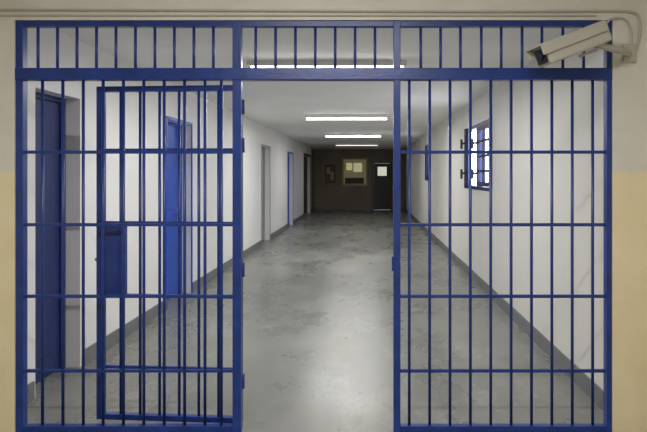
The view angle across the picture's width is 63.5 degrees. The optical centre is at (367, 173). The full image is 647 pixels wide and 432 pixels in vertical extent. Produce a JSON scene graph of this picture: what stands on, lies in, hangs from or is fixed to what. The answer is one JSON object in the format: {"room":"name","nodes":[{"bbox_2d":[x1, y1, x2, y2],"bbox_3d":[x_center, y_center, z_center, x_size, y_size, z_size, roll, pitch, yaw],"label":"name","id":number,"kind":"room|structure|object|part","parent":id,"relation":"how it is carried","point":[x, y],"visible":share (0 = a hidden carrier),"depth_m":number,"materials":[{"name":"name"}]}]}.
{"room":"prison interior","nodes":[
{"label":"prison interior","id":0,"kind":"room"},
{"bbox_2d":[27,28,313,383],"bbox_3d":[-2.480,0.250,13.200,0.200,2.700,19.800,0,0,0],"label":"wall","id":1,"kind":"structure","parent":0,"point":[255,134],"depth_m":5.28,"materials":[{"name":"white paint"}]},
{"bbox_2d":[35,92,65,383],"bbox_3d":[-2.535,0.490,4.010,0.070,2.220,0.580,0,0,0],"label":"door","id":2,"kind":"structure","parent":1,"relation":"in","point":[52,104],"depth_m":4.11,"materials":[{"name":"blue metal"}]},
{"bbox_3d":[-2.516,0.500,4.010,0.008,1.840,0.300,0,0,0],"label":"raised panel","id":3,"kind":"part","parent":2,"relation":"part of","materials":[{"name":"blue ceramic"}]},
{"bbox_3d":[-2.518,0.560,4.215,0.004,0.120,0.030,0,0,0],"label":"keyhole plate","id":4,"kind":"part","parent":2,"relation":"part of","materials":[{"name":"blue metal"}]},
{"bbox_2d":[27,207,314,403],"bbox_3d":[-2.373,1.535,13.200,0.015,0.130,19.800,0,0,0],"label":"baseboard","id":5,"kind":"structure","parent":1,"relation":"attached to","point":[112,339],"depth_m":5.36,"materials":[{"name":"grey paint"}]},
{"bbox_2d":[166,116,192,308],"bbox_3d":[-2.470,0.456,6.575,0.200,2.288,0.906,0,0,0],"label":"door","id":6,"kind":"structure","parent":1,"relation":"in","point":[171,128],"depth_m":6.72,"materials":[{"name":"blue metal"}]},
{"bbox_3d":[-2.516,0.480,6.575,0.008,1.880,0.570,0,0,0],"label":"raised panel","id":7,"kind":"part","parent":6,"relation":"part of","materials":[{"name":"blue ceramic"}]},
{"bbox_2d":[261,144,269,240],"bbox_3d":[-2.470,0.466,12.100,0.200,2.268,1.056,0,0,0],"label":"door","id":8,"kind":"structure","parent":1,"relation":"in","point":[262,148],"depth_m":12.42,"materials":[{"name":"grey metal"}]},
{"bbox_3d":[-2.516,0.490,12.100,0.008,1.860,0.720,0,0,0],"label":"raised panel","id":9,"kind":"part","parent":8,"relation":"part of","materials":[{"name":"grey metal"}]},
{"bbox_2d":[287,151,292,224],"bbox_3d":[-2.470,0.466,15.950,0.200,2.268,1.156,0,0,0],"label":"door","id":10,"kind":"structure","parent":1,"relation":"in","point":[287,151],"depth_m":15.80,"materials":[{"name":"blue metal"}]},
{"bbox_2d":[304,153,310,213],"bbox_3d":[-2.470,0.410,20.350,0.200,2.380,2.260,0,0,0],"label":"door","id":11,"kind":"structure","parent":1,"relation":"in","point":[305,154],"depth_m":20.97,"materials":[{"name":"brown wood"}]},
{"bbox_3d":[-2.516,0.460,20.350,0.008,1.920,1.820,0,0,0],"label":"raised panel","id":12,"kind":"part","parent":11,"relation":"part of","materials":[{"name":"brown wood"}]},
{"bbox_2d":[27,210,602,431],"bbox_3d":[-0.350,1.650,10.800,6.100,0.100,25.000,0,0,0],"label":"floor","id":13,"kind":"structure","parent":0,"point":[318,294],"depth_m":4.71,"materials":[{"name":"grey concrete"}]},
{"bbox_2d":[53,28,579,148],"bbox_3d":[-0.390,-1.150,13.300,4.380,0.100,20.000,0,0,0],"label":"ceiling","id":14,"kind":"structure","parent":0,"point":[282,107],"depth_m":5.08,"materials":[{"name":"paint"}]},
{"bbox_2d":[247,60,406,67],"bbox_3d":[-0.400,-1.050,5.100,1.550,0.100,0.140,0,0,0],"label":"ceiling lamp","id":15,"kind":"object","parent":14,"relation":"attached to","point":[250,63],"visible":0.51,"depth_m":5.03,"materials":[{"name":"plastic"}]},
{"bbox_2d":[305,115,387,120],"bbox_3d":[-0.400,-1.050,9.700,1.550,0.100,0.140,0,0,0],"label":"ceiling lamp","id":16,"kind":"object","parent":14,"relation":"attached to","point":[307,117],"visible":1,"depth_m":9.66,"materials":[{"name":"plastic"}]},
{"bbox_2d":[325,134,381,136],"bbox_3d":[-0.400,-1.050,14.200,1.550,0.100,0.140,0,0,0],"label":"ceiling lamp","id":17,"kind":"object","parent":14,"relation":"attached to","point":[326,135],"visible":0.99,"depth_m":14.18,"materials":[{"name":"plastic"}]},
{"bbox_2d":[335,143,377,145],"bbox_3d":[-0.400,-1.050,18.700,1.550,0.100,0.140,0,0,0],"label":"ceiling lamp","id":18,"kind":"object","parent":14,"relation":"attached to","point":[336,144],"visible":1,"depth_m":18.63,"materials":[{"name":"plastic"}]},
{"bbox_2d":[0,0,646,431],"bbox_3d":[-0.350,0.050,3.250,5.900,3.100,0.100,0,0,0],"label":"wall","id":19,"kind":"structure","parent":0,"point":[629,79],"depth_m":3.20,"materials":[{"name":"paint"}]},
{"bbox_2d":[0,15,595,16],"bbox_3d":[-0.945,-0.973,3.193,4.690,0.011,0.010,0,0,0],"label":"trim","id":20,"kind":"structure","parent":19,"relation":"attached to","point":[0,15],"depth_m":3.19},
{"bbox_2d":[15,21,611,431],"bbox_3d":[-0.335,0.327,3.283,3.678,2.547,0.165,0,0,0],"label":"security gate","id":21,"kind":"object","parent":19,"relation":"attached to","point":[111,236],"visible":1,"depth_m":3.22,"materials":[{"name":"blue metal"}]},
{"bbox_3d":[-2.152,0.327,3.230,0.044,2.547,0.050,0,0,0],"label":"post","id":22,"kind":"part","parent":21,"relation":"part of","materials":[{"name":"blue metal"}]},
{"bbox_3d":[-1.646,0.552,3.316,0.040,0.080,0.003,0,0,4],"label":"keyhole plate","id":23,"kind":"part","parent":21,"relation":"part of","materials":[{"name":"blue metal"}]},
{"bbox_3d":[-1.644,0.552,3.338,0.184,0.475,0.042,0,0,4],"label":"lock plate","id":24,"kind":"part","parent":21,"relation":"part of","materials":[{"name":"blue metal"}]},
{"bbox_3d":[-1.483,1.577,3.230,1.299,0.038,0.040,0,0,0],"label":"rail","id":25,"kind":"part","parent":21,"relation":"part of","materials":[{"name":"blue metal"}]},
{"bbox_3d":[-1.483,1.222,3.230,1.299,0.020,0.016,0,0,0],"label":"cross rail","id":26,"kind":"part","parent":21,"relation":"part of","materials":[{"name":"blue metal"}]},
{"bbox_3d":[-1.483,0.759,3.230,1.299,0.020,0.016,0,0,0],"label":"cross rail","id":27,"kind":"part","parent":21,"relation":"part of","materials":[{"name":"blue metal"}]},
{"bbox_3d":[-1.483,0.315,3.230,1.299,0.020,0.016,0,0,0],"label":"cross rail","id":28,"kind":"part","parent":21,"relation":"part of","materials":[{"name":"blue metal"}]},
{"bbox_3d":[-1.483,-0.136,3.230,1.299,0.020,0.016,0,0,0],"label":"cross rail","id":29,"kind":"part","parent":21,"relation":"part of","materials":[{"name":"blue metal"}]},
{"bbox_3d":[-1.266,1.236,3.315,0.865,0.020,0.016,0,0,4],"label":"cross rail","id":30,"kind":"part","parent":21,"relation":"part of","materials":[{"name":"blue metal"}]},
{"bbox_3d":[-1.266,0.312,3.315,0.865,0.020,0.016,0,0,4],"label":"cross rail","id":31,"kind":"part","parent":21,"relation":"part of","materials":[{"name":"blue metal"}]},
{"bbox_3d":[-1.266,-0.153,3.315,0.865,0.020,0.016,0,0,4],"label":"cross rail","id":32,"kind":"part","parent":21,"relation":"part of","materials":[{"name":"blue metal"}]},
{"bbox_3d":[-0.810,0.327,3.230,0.052,2.547,0.050,0,0,0],"label":"post","id":33,"kind":"part","parent":21,"relation":"part of","materials":[{"name":"blue metal"}]},
{"bbox_3d":[-0.335,-0.929,3.230,3.678,0.036,0.040,0,0,0],"label":"rail","id":34,"kind":"part","parent":21,"relation":"part of","materials":[{"name":"blue metal"}]},
{"bbox_3d":[-0.335,-0.617,3.229,3.678,0.074,0.058,0,0,0],"label":"transom rail","id":35,"kind":"part","parent":21,"relation":"part of","materials":[{"name":"blue metal"}]},
{"bbox_3d":[0.179,0.327,3.230,0.043,2.547,0.050,0,0,0],"label":"post","id":36,"kind":"part","parent":21,"relation":"part of","materials":[{"name":"blue metal"}]},
{"bbox_3d":[0.836,1.222,3.230,1.278,0.020,0.016,0,0,0],"label":"cross rail","id":37,"kind":"part","parent":21,"relation":"part of","materials":[{"name":"blue metal"}]},
{"bbox_3d":[0.836,0.759,3.230,1.278,0.020,0.016,0,0,0],"label":"cross rail","id":38,"kind":"part","parent":21,"relation":"part of","materials":[{"name":"blue metal"}]},
{"bbox_3d":[0.836,0.315,3.230,1.278,0.020,0.016,0,0,0],"label":"cross rail","id":39,"kind":"part","parent":21,"relation":"part of","materials":[{"name":"blue metal"}]},
{"bbox_3d":[0.836,-0.136,3.230,1.278,0.020,0.016,0,0,0],"label":"cross rail","id":40,"kind":"part","parent":21,"relation":"part of","materials":[{"name":"blue metal"}]},
{"bbox_3d":[0.836,1.577,3.230,1.278,0.038,0.040,0,0,0],"label":"rail","id":41,"kind":"part","parent":21,"relation":"part of","materials":[{"name":"blue metal"}]},
{"bbox_3d":[1.488,0.327,3.230,0.032,2.547,0.050,0,0,0],"label":"post","id":42,"kind":"part","parent":21,"relation":"part of","materials":[{"name":"blue metal"}]},
{"bbox_2d":[0,9,640,49],"bbox_3d":[-0.807,-0.887,3.190,4.966,0.260,0.014,0,0,0],"label":"pipe","id":43,"kind":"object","parent":19,"relation":"attached to","point":[182,10],"depth_m":3.18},
{"bbox_2d":[525,17,635,67],"bbox_3d":[1.292,-0.788,3.019,0.766,0.348,0.200,0,0,-16],"label":"security camera","id":44,"kind":"object","parent":19,"relation":"attached to","point":[596,35],"visible":1,"depth_m":2.92,"materials":[{"name":"beige metal"}]},
{"bbox_3d":[1.448,-0.743,3.067,0.391,0.061,0.075,0,0,-33],"label":"bracket arm","id":45,"kind":"part","parent":44,"relation":"part of"},
{"bbox_3d":[1.600,-0.740,3.189,0.080,0.110,0.022,0,0,0],"label":"wall plate","id":46,"kind":"part","parent":44,"relation":"part of","materials":[{"name":"beige plastic"}]},
{"bbox_2d":[314,149,403,209],"bbox_3d":[-0.390,0.250,23.200,3.980,2.700,0.200,0,0,0],"label":"wall","id":47,"kind":"structure","parent":0,"point":[335,194],"depth_m":23.10,"materials":[{"name":"brown paint"}]},
{"bbox_2d":[325,165,334,182],"bbox_3d":[-1.680,0.000,23.085,0.440,0.800,0.030,0,0,0],"label":"notice board","id":48,"kind":"object","parent":47,"relation":"attached to","point":[329,169],"visible":1,"depth_m":23.08,"materials":[{"name":"brown wood"}]},
{"bbox_2d":[342,158,367,185],"bbox_3d":[-0.585,-0.095,23.150,1.130,1.250,0.140,0,0,0],"label":"notice board","id":49,"kind":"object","parent":47,"relation":"in","point":[354,170],"depth_m":23.15,"materials":[{"name":"beige"}]},
{"bbox_3d":[-0.835,-0.330,23.155,0.260,0.320,0.007,0,0,0],"label":"lit pane","id":50,"kind":"part","parent":49,"relation":"part of","materials":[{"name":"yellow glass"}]},
{"bbox_3d":[-0.455,-0.290,23.155,0.380,0.400,0.007,0,0,0],"label":"lit pane","id":51,"kind":"part","parent":49,"relation":"part of","materials":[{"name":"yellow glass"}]},
{"bbox_2d":[315,207,403,209],"bbox_3d":[-0.390,1.535,23.093,3.950,0.130,0.015,0,0,0],"label":"baseboard","id":52,"kind":"structure","parent":47,"relation":"attached to","point":[316,208],"depth_m":23.08,"materials":[{"name":"grey paint"}]},
{"bbox_2d":[373,162,391,209],"bbox_3d":[0.630,0.530,23.155,0.860,2.140,0.150,0,0,0],"label":"door","id":53,"kind":"structure","parent":47,"relation":"in","point":[382,171],"depth_m":23.16,"materials":[{"name":"brown wood"}]},
{"bbox_3d":[0.630,-0.120,23.185,0.400,0.400,0.010,0,0,0],"label":"glass pane","id":54,"kind":"part","parent":53,"relation":"part of","materials":[{"name":"white glass"}]},
{"bbox_2d":[404,28,602,388],"bbox_3d":[1.700,0.250,13.200,0.200,2.700,19.800,0,0,0],"label":"wall","id":55,"kind":"structure","parent":0,"point":[521,89],"depth_m":4.94,"materials":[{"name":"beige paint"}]},
{"bbox_2d":[425,144,427,180],"bbox_3d":[1.645,-0.310,14.100,0.099,0.980,1.000,0,0,0],"label":"window","id":56,"kind":"structure","parent":55,"relation":"in","point":[426,146],"depth_m":14.45,"materials":[{"name":"blue metal"}]},
{"bbox_2d":[460,119,488,190],"bbox_3d":[1.527,-0.250,7.600,0.335,0.960,1.800,0,0,0],"label":"window","id":57,"kind":"structure","parent":55,"relation":"in","point":[480,131],"depth_m":7.53,"materials":[{"name":"blue metal"}]},
{"bbox_3d":[1.380,-0.440,7.676,0.035,0.140,0.040,0,0,10],"label":"latch lever","id":58,"kind":"part","parent":57,"relation":"part of","materials":[{"name":"black metal"}]},
{"bbox_3d":[1.380,0.000,7.676,0.035,0.140,0.040,0,0,10],"label":"latch lever","id":59,"kind":"part","parent":57,"relation":"part of","materials":[{"name":"black metal"}]},
{"bbox_3d":[1.524,-0.250,8.046,0.036,0.840,0.820,0,0,10],"label":"sash","id":60,"kind":"part","parent":57,"relation":"part of","materials":[{"name":"blue metal"}]},
{"bbox_3d":[1.690,-0.250,7.600,0.010,0.958,1.798,0,0,0],"label":"daylight glass","id":61,"kind":"part","parent":57,"relation":"part of","materials":[{"name":"white"}]},
{"bbox_3d":[1.595,-0.250,7.160,0.036,0.840,0.820,0,0,0],"label":"sash","id":62,"kind":"part","parent":57,"relation":"part of","materials":[{"name":"blue metal"}]},
{"bbox_2d":[404,208,602,410],"bbox_3d":[1.593,1.535,13.200,0.015,0.130,19.800,0,0,0],"label":"baseboard","id":63,"kind":"structure","parent":55,"relation":"attached to","point":[582,380],"depth_m":4.89,"materials":[{"name":"grey paint"}]}
]}

